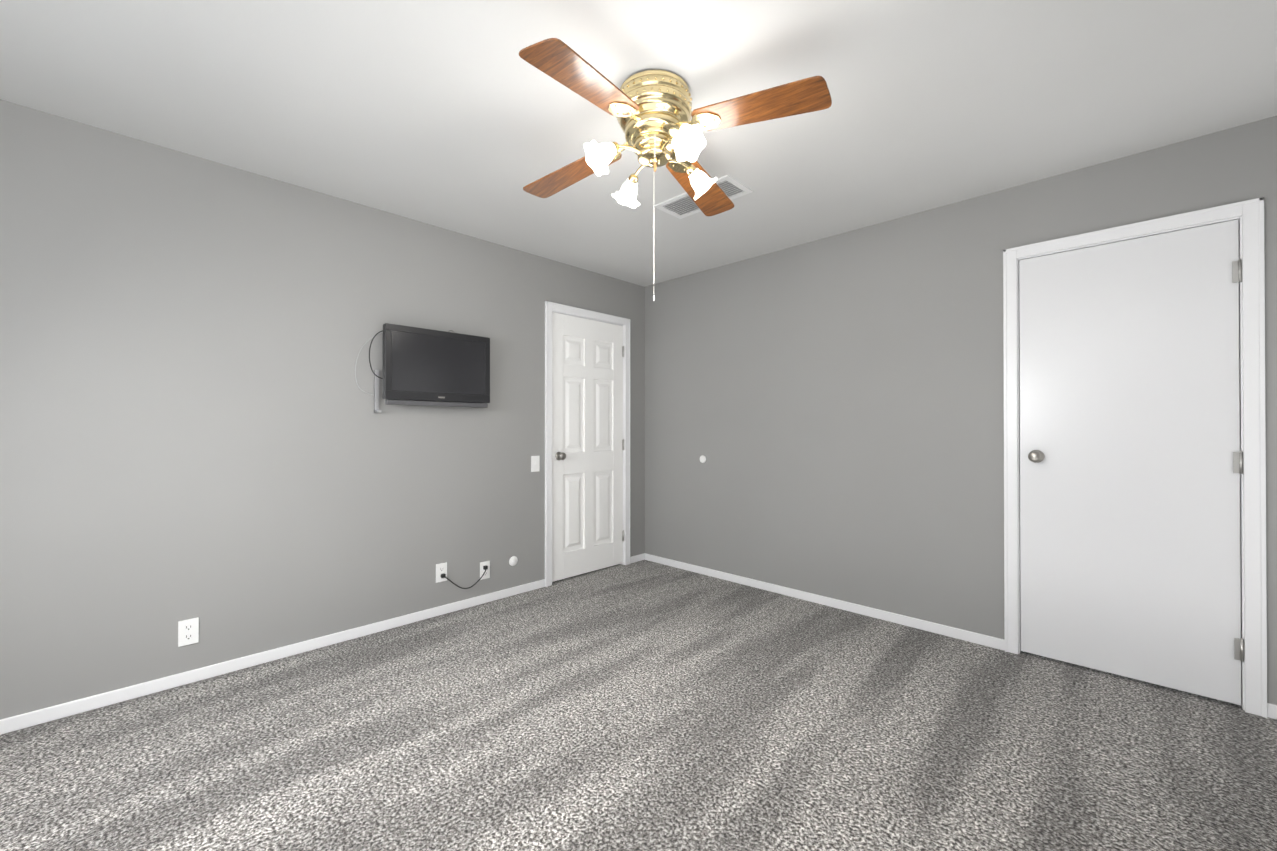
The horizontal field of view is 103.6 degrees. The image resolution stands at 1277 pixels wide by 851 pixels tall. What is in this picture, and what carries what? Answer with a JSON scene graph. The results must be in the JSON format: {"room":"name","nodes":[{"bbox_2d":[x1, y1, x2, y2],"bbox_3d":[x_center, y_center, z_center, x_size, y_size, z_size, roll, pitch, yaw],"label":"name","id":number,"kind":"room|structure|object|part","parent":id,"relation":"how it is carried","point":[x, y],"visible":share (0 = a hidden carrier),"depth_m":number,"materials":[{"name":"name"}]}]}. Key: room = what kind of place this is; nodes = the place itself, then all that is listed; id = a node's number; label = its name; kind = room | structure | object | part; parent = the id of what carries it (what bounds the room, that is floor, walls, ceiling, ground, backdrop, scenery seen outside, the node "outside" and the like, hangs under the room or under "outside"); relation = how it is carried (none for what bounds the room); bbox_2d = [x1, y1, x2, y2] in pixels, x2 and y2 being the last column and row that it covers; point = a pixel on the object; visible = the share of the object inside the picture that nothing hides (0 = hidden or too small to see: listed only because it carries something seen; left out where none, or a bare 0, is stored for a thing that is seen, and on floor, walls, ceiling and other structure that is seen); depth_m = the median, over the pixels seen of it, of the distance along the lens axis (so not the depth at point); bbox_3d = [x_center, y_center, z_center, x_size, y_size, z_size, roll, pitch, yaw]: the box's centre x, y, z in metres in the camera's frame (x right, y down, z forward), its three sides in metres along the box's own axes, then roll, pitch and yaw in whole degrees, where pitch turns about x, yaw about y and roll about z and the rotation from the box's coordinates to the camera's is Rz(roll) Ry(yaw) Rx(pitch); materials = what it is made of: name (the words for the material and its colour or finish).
{"room":"empty bedroom","nodes":[
{"label":"empty bedroom","id":0,"kind":"room"},
{"bbox_2d":[0,99,644,719],"bbox_3d":[-1.490,-0.030,3.004,0.120,2.440,4.540,0,0,44],"label":"wall","id":1,"kind":"structure","parent":0,"point":[192,425],"depth_m":2.42,"materials":[{"name":"grey paint"}]},
{"bbox_2d":[178,617,198,646],"bbox_3d":[-2.060,0.937,2.298,0.050,0.115,0.068,0,0,44],"label":"electrical outlets","id":2,"kind":"object","parent":1,"relation":"attached to","point":[188,631],"depth_m":2.31,"materials":[{"name":"white plastic"}]},
{"bbox_2d":[0,579,544,734],"bbox_3d":[-1.806,1.159,2.576,0.016,0.057,3.194,0,0,44],"label":"baseboard","id":3,"kind":"structure","parent":1,"relation":"attached to","point":[36,717],"depth_m":2.41,"materials":[{"name":"white wood"}]},
{"bbox_2d":[355,323,489,412],"bbox_3d":[-1.283,-0.337,3.056,0.104,0.528,0.779,0,0,44],"label":"tv","id":4,"kind":"object","parent":1,"relation":"attached to","point":[425,367],"visible":1,"depth_m":3.03,"materials":[{"name":"black plastic"}]},
{"bbox_3d":[-1.491,-0.196,2.874,0.060,0.244,0.022,0,0,44],"label":"mount rail","id":5,"kind":"part","parent":4,"relation":"part of","materials":[{"name":"grey metal"}]},
{"bbox_2d":[436,561,489,588],"bbox_3d":[-1.137,0.954,3.243,0.050,0.197,0.359,0,0,44],"label":"electrical outlets","id":6,"kind":"object","parent":1,"relation":"attached to","point":[441,569],"depth_m":3.18,"materials":[{"name":"white plastic"}]},
{"bbox_3d":[-1.112,1.000,3.247,0.019,0.117,0.296,0,0,44],"label":"cord","id":7,"kind":"part","parent":6,"relation":"part of","materials":[{"name":"black rubber"}]},
{"bbox_2d":[509,556,517,565],"bbox_3d":[-0.884,0.940,3.502,0.050,0.065,0.063,0,0,44],"label":"bumper cover","id":8,"kind":"object","parent":1,"relation":"attached to","point":[513,560],"depth_m":3.53,"materials":[{"name":"white plastic"}]},
{"bbox_3d":[-0.876,0.953,3.530,0.016,0.068,0.068,0,0,44],"label":"coax plate","id":9,"kind":"part","parent":8,"relation":"part of","materials":[{"name":"white plastic"}]},
{"bbox_2d":[531,456,539,471],"bbox_3d":[-0.759,0.277,3.634,0.050,0.110,0.068,0,0,44],"label":"light switch","id":10,"kind":"object","parent":1,"relation":"attached to","point":[535,460],"depth_m":3.66,"materials":[{"name":"white plastic"}]},
{"bbox_2d":[531,456,539,471],"bbox_3d":[-0.748,0.279,3.662,0.018,0.115,0.070,0,0,44],"label":"switch plate","id":11,"kind":"object","parent":10,"relation":"attached to","point":[535,460],"depth_m":3.66,"materials":[{"name":"white plastic"}]},
{"bbox_2d":[552,312,622,581],"bbox_3d":[-0.382,0.162,4.035,0.104,2.034,0.747,0,0,44],"label":"door","id":12,"kind":"structure","parent":1,"relation":"in","point":[587,439],"depth_m":4.02,"materials":[{"name":"white wood"}]},
{"bbox_2d":[545,301,629,586],"bbox_3d":[-0.425,0.137,4.078,0.141,2.115,0.877,0,0,44],"label":"door frame","id":13,"kind":"structure","parent":1,"relation":"attached to","point":[550,307],"depth_m":3.91,"materials":[{"name":"white wood"}]},
{"bbox_2d":[0,560,1276,850],"bbox_3d":[-0.034,1.233,1.576,4.190,0.100,4.540,0,0,44],"label":"floor","id":14,"kind":"structure","parent":0,"point":[644,706],"depth_m":1.85,"materials":[{"name":"carpet"}]},
{"bbox_2d":[0,0,1276,286],"bbox_3d":[-0.034,-1.307,1.588,4.190,0.100,4.540,0,0,44],"label":"ceiling","id":15,"kind":"structure","parent":0,"point":[460,116],"depth_m":1.91,"materials":[{"name":"white paint"}]},
{"bbox_2d":[519,38,831,300],"bbox_3d":[0.059,-0.872,1.896,0.975,0.767,0.975,0,0,-12],"label":"fan","id":16,"kind":"object","parent":15,"relation":"hanging from","point":[651,111],"visible":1,"depth_m":1.77,"materials":[{"name":"brown wood"}]},
{"bbox_3d":[-0.285,-1.058,2.110,0.465,0.072,0.213,0,0,44],"label":"blade","id":17,"kind":"part","parent":16,"relation":"part of","materials":[{"name":"brown wood"}]},
{"bbox_3d":[-0.155,-1.061,1.552,0.213,0.072,0.465,0,0,44],"label":"blade","id":18,"kind":"part","parent":16,"relation":"part of","materials":[{"name":"brown wood"}]},
{"bbox_3d":[-0.139,-0.957,1.796,0.125,0.117,0.115,0,0,44],"label":"lamp shade","id":19,"kind":"part","parent":16,"relation":"part of","materials":[{"name":"white glass"}]},
{"bbox_3d":[-0.121,-0.975,1.802,0.033,0.047,0.050,0,0,44],"label":"light bulb","id":20,"kind":"part","parent":16,"relation":"part of","materials":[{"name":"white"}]},
{"bbox_2d":[611,142,618,152],"bbox_3d":[-0.093,-1.001,1.817,0.042,0.046,0.046,0,0,44],"label":"socket","id":21,"kind":"object","parent":16,"relation":"attached to","point":[614,145],"depth_m":1.80,"materials":[{"name":"gold metal"}]},
{"bbox_3d":[-0.042,-0.956,2.094,0.118,0.116,0.116,0,0,44],"label":"lamp shade","id":22,"kind":"part","parent":16,"relation":"part of","materials":[{"name":"white glass"}]},
{"bbox_3d":[-0.036,-1.015,1.845,0.042,0.022,0.105,0,0,44],"label":"light arm","id":23,"kind":"part","parent":16,"relation":"part of"},
{"bbox_2d":[628,173,637,183],"bbox_3d":[-0.021,-1.000,2.048,0.046,0.046,0.042,0,0,44],"label":"socket","id":24,"kind":"object","parent":16,"relation":"attached to","point":[633,178],"depth_m":2.03,"materials":[{"name":"gold metal"}]},
{"bbox_3d":[0.008,-1.014,1.991,0.105,0.022,0.042,0,0,44],"label":"light arm","id":25,"kind":"part","parent":16,"relation":"part of"},
{"bbox_3d":[0.061,-0.770,1.971,0.007,0.564,0.006,0,0,44],"label":"pull chain","id":26,"kind":"part","parent":16,"relation":"part of","materials":[{"name":"silver metal"}]},
{"bbox_3d":[0.060,-0.985,1.818,0.011,0.135,0.010,0,0,44],"label":"pull chain","id":27,"kind":"part","parent":16,"relation":"part of","materials":[{"name":"gold metal"}]},
{"bbox_3d":[0.109,-1.015,1.801,0.105,0.022,0.042,0,0,44],"label":"light arm","id":28,"kind":"part","parent":16,"relation":"part of"},
{"bbox_3d":[0.154,-1.014,1.947,0.042,0.022,0.105,0,0,44],"label":"light arm","id":29,"kind":"part","parent":16,"relation":"part of"},
{"bbox_3d":[0.153,-0.975,1.716,0.050,0.047,0.033,0,0,44],"label":"light bulb","id":30,"kind":"part","parent":16,"relation":"part of","materials":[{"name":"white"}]},
{"bbox_3d":[0.160,-0.958,1.698,0.118,0.116,0.116,0,0,44],"label":"lamp shade","id":31,"kind":"part","parent":16,"relation":"part of","materials":[{"name":"white glass"}]},
{"bbox_2d":[686,165,696,175],"bbox_3d":[0.210,-1.000,1.976,0.042,0.046,0.046,0,0,44],"label":"socket","id":32,"kind":"object","parent":16,"relation":"attached to","point":[691,170],"depth_m":1.96,"materials":[{"name":"gold metal"}]},
{"bbox_3d":[0.273,-1.057,2.240,0.213,0.072,0.465,0,0,44],"label":"blade","id":33,"kind":"part","parent":16,"relation":"part of","materials":[{"name":"brown wood"}]},
{"bbox_3d":[0.256,-0.956,1.996,0.125,0.117,0.116,0,0,44],"label":"lamp shade","id":34,"kind":"part","parent":16,"relation":"part of","materials":[{"name":"white glass"}]},
{"bbox_3d":[0.403,-1.060,1.682,0.465,0.072,0.213,0,0,44],"label":"blade","id":35,"kind":"part","parent":16,"relation":"part of","materials":[{"name":"brown wood"}]},
{"bbox_2d":[654,175,752,218],"bbox_3d":[0.348,-1.246,2.766,0.500,0.011,0.235,0,0,44],"label":"ceiling vent","id":36,"kind":"object","parent":15,"relation":"in","point":[682,205],"visible":0.5,"depth_m":2.78,"materials":[{"name":"white metal"}]},
{"bbox_2d":[645,116,1276,704],"bbox_3d":[1.553,-0.030,3.121,4.070,2.440,0.120,0,0,44],"label":"wall","id":37,"kind":"structure","parent":0,"point":[831,408],"depth_m":3.10,"materials":[{"name":"grey paint"}]},
{"bbox_2d":[700,455,705,462],"bbox_3d":[0.515,0.271,4.041,0.060,0.060,0.012,0,0,44],"label":"bumper cover","id":38,"kind":"object","parent":37,"relation":"attached to","point":[702,459],"visible":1,"depth_m":4.04,"materials":[{"name":"white plastic"}]},
{"bbox_2d":[640,553,1004,649],"bbox_3d":[0.992,1.164,3.571,2.631,0.057,0.012,0,0,44],"label":"baseboard","id":39,"kind":"structure","parent":37,"relation":"attached to","point":[961,634],"depth_m":3.23,"materials":[{"name":"white wood"}]},
{"bbox_2d":[1019,220,1240,704],"bbox_3d":[2.240,0.153,2.348,0.739,2.034,0.104,0,0,44],"label":"door","id":40,"kind":"structure","parent":37,"relation":"in","point":[1130,563],"depth_m":2.32,"materials":[{"name":"white wood"}]},
{"bbox_2d":[1003,197,1266,717],"bbox_3d":[2.283,0.129,2.393,0.869,2.115,0.141,0,0,44],"label":"door frame","id":41,"kind":"structure","parent":37,"relation":"attached to","point":[1248,215],"depth_m":2.09,"materials":[{"name":"white wood"}]},
{"bbox_2d":[1267,703,1276,718],"bbox_3d":[2.708,1.156,1.893,0.430,0.057,0.016,0,0,44],"label":"baseboard","id":42,"kind":"structure","parent":37,"relation":"attached to","point":[1271,708],"depth_m":2.03,"materials":[{"name":"white wood"}]}
]}

